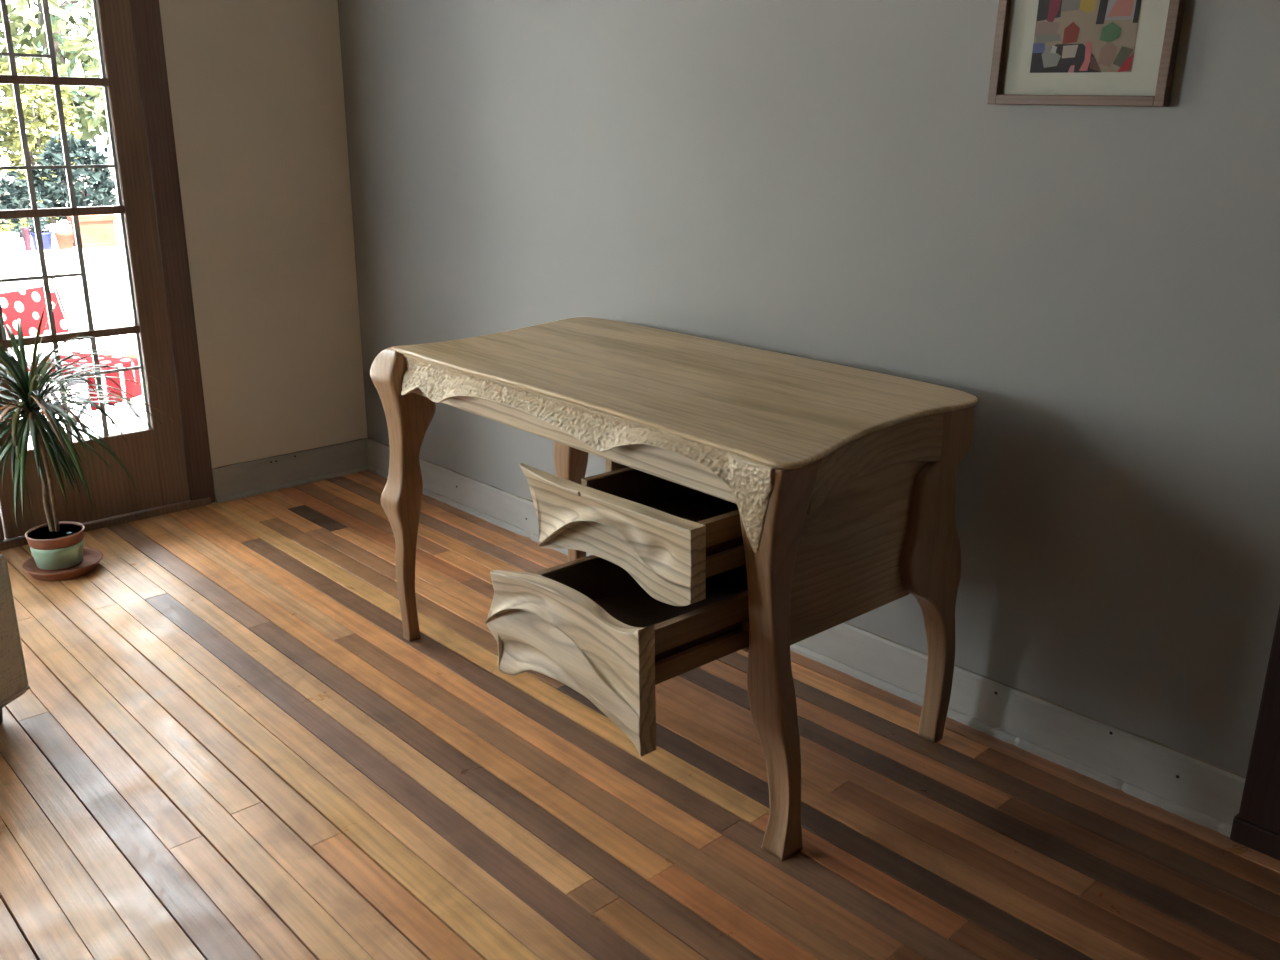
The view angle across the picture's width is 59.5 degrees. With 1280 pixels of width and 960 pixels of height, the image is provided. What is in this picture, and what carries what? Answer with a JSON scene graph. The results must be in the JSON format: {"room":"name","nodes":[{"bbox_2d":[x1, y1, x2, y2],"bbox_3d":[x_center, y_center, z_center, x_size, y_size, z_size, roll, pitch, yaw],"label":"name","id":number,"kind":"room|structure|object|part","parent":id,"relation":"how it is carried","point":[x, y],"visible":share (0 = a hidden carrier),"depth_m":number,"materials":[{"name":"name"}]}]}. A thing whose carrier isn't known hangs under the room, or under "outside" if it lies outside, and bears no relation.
{"room":"living room","nodes":[
{"label":"living room","id":0,"kind":"room"},
{"bbox_2d":[25,521,84,570],"bbox_3d":[-1.749,0.202,3.360,0.160,0.108,0.160,-15,24,-41],"label":"pot","id":1,"kind":"object","parent":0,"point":[53,547],"depth_m":3.32,"materials":[{"name":"ceramic"}]},
{"bbox_2d":[159,0,367,502],"bbox_3d":[-3.099,-0.961,2.875,4.600,2.760,1.070,-15,24,-41],"label":"wall","id":2,"kind":"structure","parent":0,"point":[256,91],"depth_m":3.90,"materials":[{"name":"beige paint"}]},
{"bbox_2d":[0,514,4,539],"bbox_3d":[-2.235,-0.740,3.062,0.586,2.065,0.040,-15,24,-41],"label":"door","id":3,"kind":"structure","parent":2,"relation":"in","point":[2,537],"depth_m":3.54,"materials":[{"name":"brown wood"}]},
{"bbox_2d":[0,0,189,538],"bbox_3d":[-1.804,-0.859,3.449,0.586,2.065,0.040,-15,24,-41],"label":"door","id":4,"kind":"structure","parent":2,"relation":"in","point":[159,476],"depth_m":3.60,"materials":[{"name":"brown wood"}]},
{"bbox_3d":[-1.813,-0.005,3.716,0.409,0.275,0.040,-15,24,-41],"label":"rail","id":5,"kind":"part","parent":4,"relation":"part of","materials":[{"name":"brown wood"}]},
{"bbox_2d":[0,497,210,550],"bbox_3d":[-2.060,0.180,3.648,1.255,0.036,0.232,-15,24,-41],"label":"trim","id":6,"kind":"structure","parent":2,"relation":"attached to","point":[20,541],"depth_m":3.79,"materials":[{"name":"brown wood"}]},
{"bbox_2d":[129,0,214,502],"bbox_3d":[-2.024,-0.832,3.247,1.358,2.185,0.063,-15,24,-41],"label":"trim","id":7,"kind":"structure","parent":2,"relation":"attached to","point":[145,14],"depth_m":3.69,"materials":[{"name":"brown wood"}]},
{"bbox_2d":[212,438,367,502],"bbox_3d":[-1.287,-0.041,4.173,0.612,0.127,0.022,-15,24,-41],"label":"baseboard","id":8,"kind":"structure","parent":2,"relation":"attached to","point":[240,480],"depth_m":4.16,"materials":[{"name":"paint"}]},
{"bbox_2d":[0,470,1279,959],"bbox_3d":[-0.622,1.140,0.775,4.620,0.060,6.220,-15,24,-41],"label":"floor","id":9,"kind":"structure","parent":0,"point":[227,739],"depth_m":2.25,"materials":[{"name":"brown wood"}]},
{"bbox_2d":[0,554,29,724],"bbox_3d":[-1.648,0.406,2.306,0.445,0.400,0.520,4,18,12],"label":"footstool","id":10,"kind":"object","parent":9,"relation":"on","point":[13,675],"visible":1,"depth_m":2.46,"materials":[{"name":"fabric"}]},
{"bbox_3d":[-1.452,0.520,2.510,0.043,0.062,0.044,4,18,12],"label":"leg","id":11,"kind":"part","parent":10,"relation":"part of","materials":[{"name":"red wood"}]},
{"bbox_2d":[22,547,102,580],"bbox_3d":[-1.738,0.257,3.376,0.218,0.034,0.218,-15,24,-41],"label":"saucer","id":12,"kind":"object","parent":9,"relation":"on","point":[92,557],"visible":0.7,"depth_m":3.33,"materials":[{"name":"ceramic"}]},
{"bbox_2d":[0,290,174,570],"bbox_3d":[-1.763,-0.143,3.281,0.719,0.814,0.722,12,21,32],"label":"dracaena","id":13,"kind":"object","parent":12,"relation":"on","point":[55,545],"visible":1,"depth_m":3.23,"materials":[{"name":"plant"}]},
{"bbox_3d":[-1.763,-0.034,3.298,0.023,0.431,0.027,-15,24,-41],"label":"stem","id":14,"kind":"part","parent":13,"relation":"part of","materials":[{"name":"brown plant"}]},
{"bbox_3d":[-1.751,-0.019,3.303,0.029,0.397,0.015,7,19,19],"label":"stem","id":15,"kind":"part","parent":13,"relation":"part of","materials":[{"name":"brown plant"}]},
{"bbox_2d":[370,317,977,860],"bbox_3d":[-0.030,0.143,2.544,0.903,0.780,1.369,-14,23,-39],"label":"writing desk","id":16,"kind":"object","parent":9,"relation":"on","point":[760,503],"visible":1,"depth_m":2.15,"materials":[{"name":"brown wood"}]},
{"bbox_3d":[-0.587,0.041,2.856,0.128,0.778,0.118,-14,23,-39],"label":"leg","id":17,"kind":"part","parent":16,"relation":"part of","materials":[{"name":"brown wood"}]},
{"bbox_3d":[-0.140,0.309,2.064,0.048,0.236,0.459,-14,23,-39],"label":"drawer","id":18,"kind":"part","parent":16,"relation":"part of","materials":[{"name":"brown wood"}]},
{"bbox_3d":[-0.189,-0.068,3.224,0.097,0.768,0.086,-14,23,-39],"label":"leg","id":19,"kind":"part","parent":16,"relation":"part of","materials":[{"name":"brown wood"}]},
{"bbox_3d":[-0.180,-0.131,2.313,0.020,0.096,1.151,-14,23,-39],"label":"rail","id":20,"kind":"part","parent":16,"relation":"part of","materials":[{"name":"brown wood"}]},
{"bbox_3d":[-0.071,0.101,2.090,0.051,0.162,0.503,-14,23,-39],"label":"drawer","id":21,"kind":"part","parent":16,"relation":"part of","materials":[{"name":"brown wood"}]},
{"bbox_3d":[0.146,-0.013,2.418,0.557,0.380,0.020,-14,23,-39],"label":"cabinet panel","id":22,"kind":"part","parent":16,"relation":"part of","materials":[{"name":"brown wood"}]},
{"bbox_3d":[0.102,0.215,2.181,0.500,0.104,0.338,-14,23,-39],"label":"drawer","id":23,"kind":"part","parent":16,"relation":"part of","materials":[{"name":"brown wood"}]},
{"bbox_3d":[0.186,0.036,2.200,0.500,0.101,0.338,-14,23,-39],"label":"drawer","id":24,"kind":"part","parent":16,"relation":"part of","materials":[{"name":"brown wood"}]},
{"bbox_3d":[0.235,0.327,1.990,0.119,0.768,0.112,-14,23,-39],"label":"leg","id":25,"kind":"part","parent":16,"relation":"part of","materials":[{"name":"brown wood"}]},
{"bbox_3d":[0.426,0.079,2.133,0.530,0.380,0.020,-14,23,-39],"label":"cabinet panel","id":26,"kind":"part","parent":16,"relation":"part of","materials":[{"name":"brown wood"}]},
{"bbox_3d":[0.426,-0.042,2.054,0.044,0.100,0.455,16,23,40],"label":"rail","id":27,"kind":"part","parent":16,"relation":"part of","materials":[{"name":"brown wood"}]},
{"bbox_3d":[0.597,0.223,2.326,0.213,0.768,0.064,-14,23,-39],"label":"leg","id":28,"kind":"part","parent":16,"relation":"part of","materials":[{"name":"brown wood"}]},
{"bbox_2d":[337,0,1279,776],"bbox_3d":[0.065,-0.971,2.982,0.160,2.760,3.545,-15,24,-41],"label":"wall","id":29,"kind":"structure","parent":0,"point":[838,182],"depth_m":2.40,"materials":[{"name":"grey paint"}]},
{"bbox_2d":[366,438,1245,836],"bbox_3d":[0.036,0.260,3.256,0.022,0.128,3.241,-15,24,-41],"label":"baseboard","id":30,"kind":"structure","parent":29,"relation":"attached to","point":[1196,790],"depth_m":2.47,"materials":[{"name":"paint"}]},
{"bbox_2d":[987,0,1185,106],"bbox_3d":[0.813,-0.843,2.046,0.024,0.300,0.345,-15,25,-41],"label":"framed print","id":31,"kind":"object","parent":29,"relation":"attached to","point":[1046,52],"visible":1,"depth_m":2.06,"materials":[{"name":"brown wood"}]},
{"bbox_2d":[1230,606,1279,860],"bbox_3d":[1.199,-0.318,1.812,0.080,2.120,0.102,-15,24,-41],"label":"trim","id":32,"kind":"structure","parent":29,"relation":"attached to","point":[1256,826],"depth_m":2.08,"materials":[{"name":"black wood"}]},
{"label":"outside","id":33,"kind":"structure","parent":0,"visible":0},
{"bbox_3d":[-17.211,-5.022,20.887,60.000,0.180,32.800,-15,24,-41],"label":"ground","id":34,"kind":"structure","parent":33,"visible":0},
{"bbox_2d":[0,0,109,155],"bbox_3d":[-7.134,-5.860,13.064,4.613,6.308,4.614,-15,24,-41],"label":"tree","id":35,"kind":"object","parent":34,"relation":"on","point":[19,18],"visible":0.23,"depth_m":12.73,"materials":[{"name":"green plant"}]},
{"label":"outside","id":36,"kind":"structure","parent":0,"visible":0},
{"bbox_2d":[0,155,117,205],"bbox_3d":[-6.922,-2.580,10.925,13.000,1.100,0.200,-15,24,-41],"label":"wall","id":37,"kind":"structure","parent":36,"point":[4,162],"depth_m":11.24,"materials":[{"name":"white"}]},
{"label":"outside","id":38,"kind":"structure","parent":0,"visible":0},
{"bbox_2d":[8,323,146,446],"bbox_3d":[-4.698,-0.389,6.060,15.000,0.100,6.980,-15,24,-41],"label":"patio","id":39,"kind":"structure","parent":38,"point":[128,340],"depth_m":6.17,"materials":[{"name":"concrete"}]},
{"bbox_2d":[0,214,132,328],"bbox_3d":[-5.818,-1.730,9.191,12.000,0.545,4.100,-15,24,-41],"label":"terrace","id":40,"kind":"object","parent":39,"relation":"on","point":[106,273],"depth_m":8.13,"materials":[{"name":"concrete"}]},
{"bbox_2d":[0,219,19,252],"bbox_3d":[-4.588,-1.759,8.016,0.252,0.239,0.252,-15,24,-41],"label":"flower bowl","id":41,"kind":"object","parent":40,"relation":"on","point":[8,240],"visible":1,"depth_m":7.99,"materials":[{"name":"white ceramic"}]},
{"bbox_3d":[-4.588,-1.704,8.033,0.252,0.125,0.252,-15,24,-41],"label":"pot","id":42,"kind":"part","parent":41,"relation":"part of","materials":[{"name":"white ceramic"}]},
{"bbox_2d":[19,218,31,250],"bbox_3d":[-4.424,-1.768,8.059,0.068,0.233,0.068,9,20,25],"label":"pot","id":43,"kind":"object","parent":40,"relation":"on","point":[24,227],"visible":0.99,"depth_m":8.04,"materials":[{"name":"ceramic"}]},
{"bbox_3d":[-4.423,-1.739,8.070,0.053,0.170,0.053,-15,24,-41],"label":"pot","id":44,"kind":"part","parent":43,"relation":"part of","materials":[{"name":"ceramic"}]},
{"bbox_2d":[0,170,51,238],"bbox_3d":[-5.149,-2.134,8.776,0.970,0.600,0.984,-15,24,-41],"label":"bush","id":45,"kind":"object","parent":40,"relation":"on","point":[18,197],"visible":0.61,"depth_m":8.74,"materials":[{"name":"green plant"}]},
{"bbox_2d":[0,48,81,223],"bbox_3d":[-5.399,-3.046,10.084,0.737,1.597,0.722,-15,24,-41],"label":"tree","id":46,"kind":"object","parent":40,"relation":"on","point":[9,106],"visible":0.49,"depth_m":9.94,"materials":[{"name":"green plant"}]},
{"bbox_2d":[29,217,52,249],"bbox_3d":[-4.362,-1.815,8.149,0.154,0.268,0.158,4,18,12],"label":"glazed pot","id":47,"kind":"object","parent":40,"relation":"on","point":[46,235],"visible":0.61,"depth_m":8.13,"materials":[{"name":"blue ceramic"}]},
{"bbox_3d":[-4.365,-1.746,8.168,0.152,0.125,0.152,-15,24,-41],"label":"pot","id":48,"kind":"part","parent":47,"relation":"part of","materials":[{"name":"blue ceramic"}]},
{"bbox_2d":[54,219,73,248],"bbox_3d":[-4.229,-1.803,8.209,0.140,0.212,0.132,-15,24,-41],"label":"terracotta pot","id":49,"kind":"object","parent":40,"relation":"on","point":[64,239],"visible":1,"depth_m":8.19,"materials":[{"name":"orange ceramic"}]},
{"bbox_3d":[-4.228,-1.758,8.227,0.129,0.115,0.129,-15,24,-41],"label":"pot","id":50,"kind":"part","parent":49,"relation":"part of","materials":[{"name":"ceramic"}]},
{"bbox_2d":[37,0,106,130],"bbox_3d":[-5.154,-3.732,10.922,1.207,2.236,1.312,-15,24,-41],"label":"young tree","id":51,"kind":"object","parent":40,"relation":"on","point":[69,6],"visible":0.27,"depth_m":10.72,"materials":[{"name":"green plant"}]},
{"bbox_2d":[32,131,116,231],"bbox_3d":[-4.773,-2.471,9.472,0.693,0.919,0.730,-15,24,-41],"label":"bush","id":52,"kind":"object","parent":40,"relation":"on","point":[99,193],"visible":0.65,"depth_m":9.32,"materials":[{"name":"green plant"}]},
{"bbox_2d":[67,214,118,247],"bbox_3d":[-4.098,-1.872,8.390,0.280,0.235,0.230,-15,24,-41],"label":"square planter","id":53,"kind":"object","parent":40,"relation":"on","point":[97,231],"visible":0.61,"depth_m":8.32,"materials":[{"name":"ceramic"}]},
{"bbox_2d":[0,274,146,437],"bbox_3d":[-2.581,-0.517,5.093,0.490,0.771,0.399,5,18,14],"label":"folding chair","id":54,"kind":"object","parent":39,"relation":"on","point":[26,305],"visible":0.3,"depth_m":5.07,"materials":[{"name":"red fabric"}]},
{"bbox_3d":[-2.641,-0.283,4.994,0.461,0.386,0.020,5,18,14],"label":"leg","id":55,"kind":"part","parent":54,"relation":"part of","materials":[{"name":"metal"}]},
{"bbox_3d":[-2.588,-0.440,4.913,0.360,0.018,0.018,5,18,14],"label":"seat rail","id":56,"kind":"part","parent":54,"relation":"part of","materials":[{"name":"metal"}]},
{"bbox_3d":[-2.551,-0.385,5.316,0.461,0.386,0.020,5,18,14],"label":"leg","id":57,"kind":"part","parent":54,"relation":"part of","materials":[{"name":"metal"}]},
{"bbox_2d":[89,347,137,358],"bbox_3d":[-2.974,-0.677,6.571,0.410,0.165,0.230,-15,24,-41],"label":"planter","id":58,"kind":"object","parent":39,"relation":"on","point":[132,353],"visible":0.06,"depth_m":6.49,"materials":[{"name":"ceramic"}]}
]}

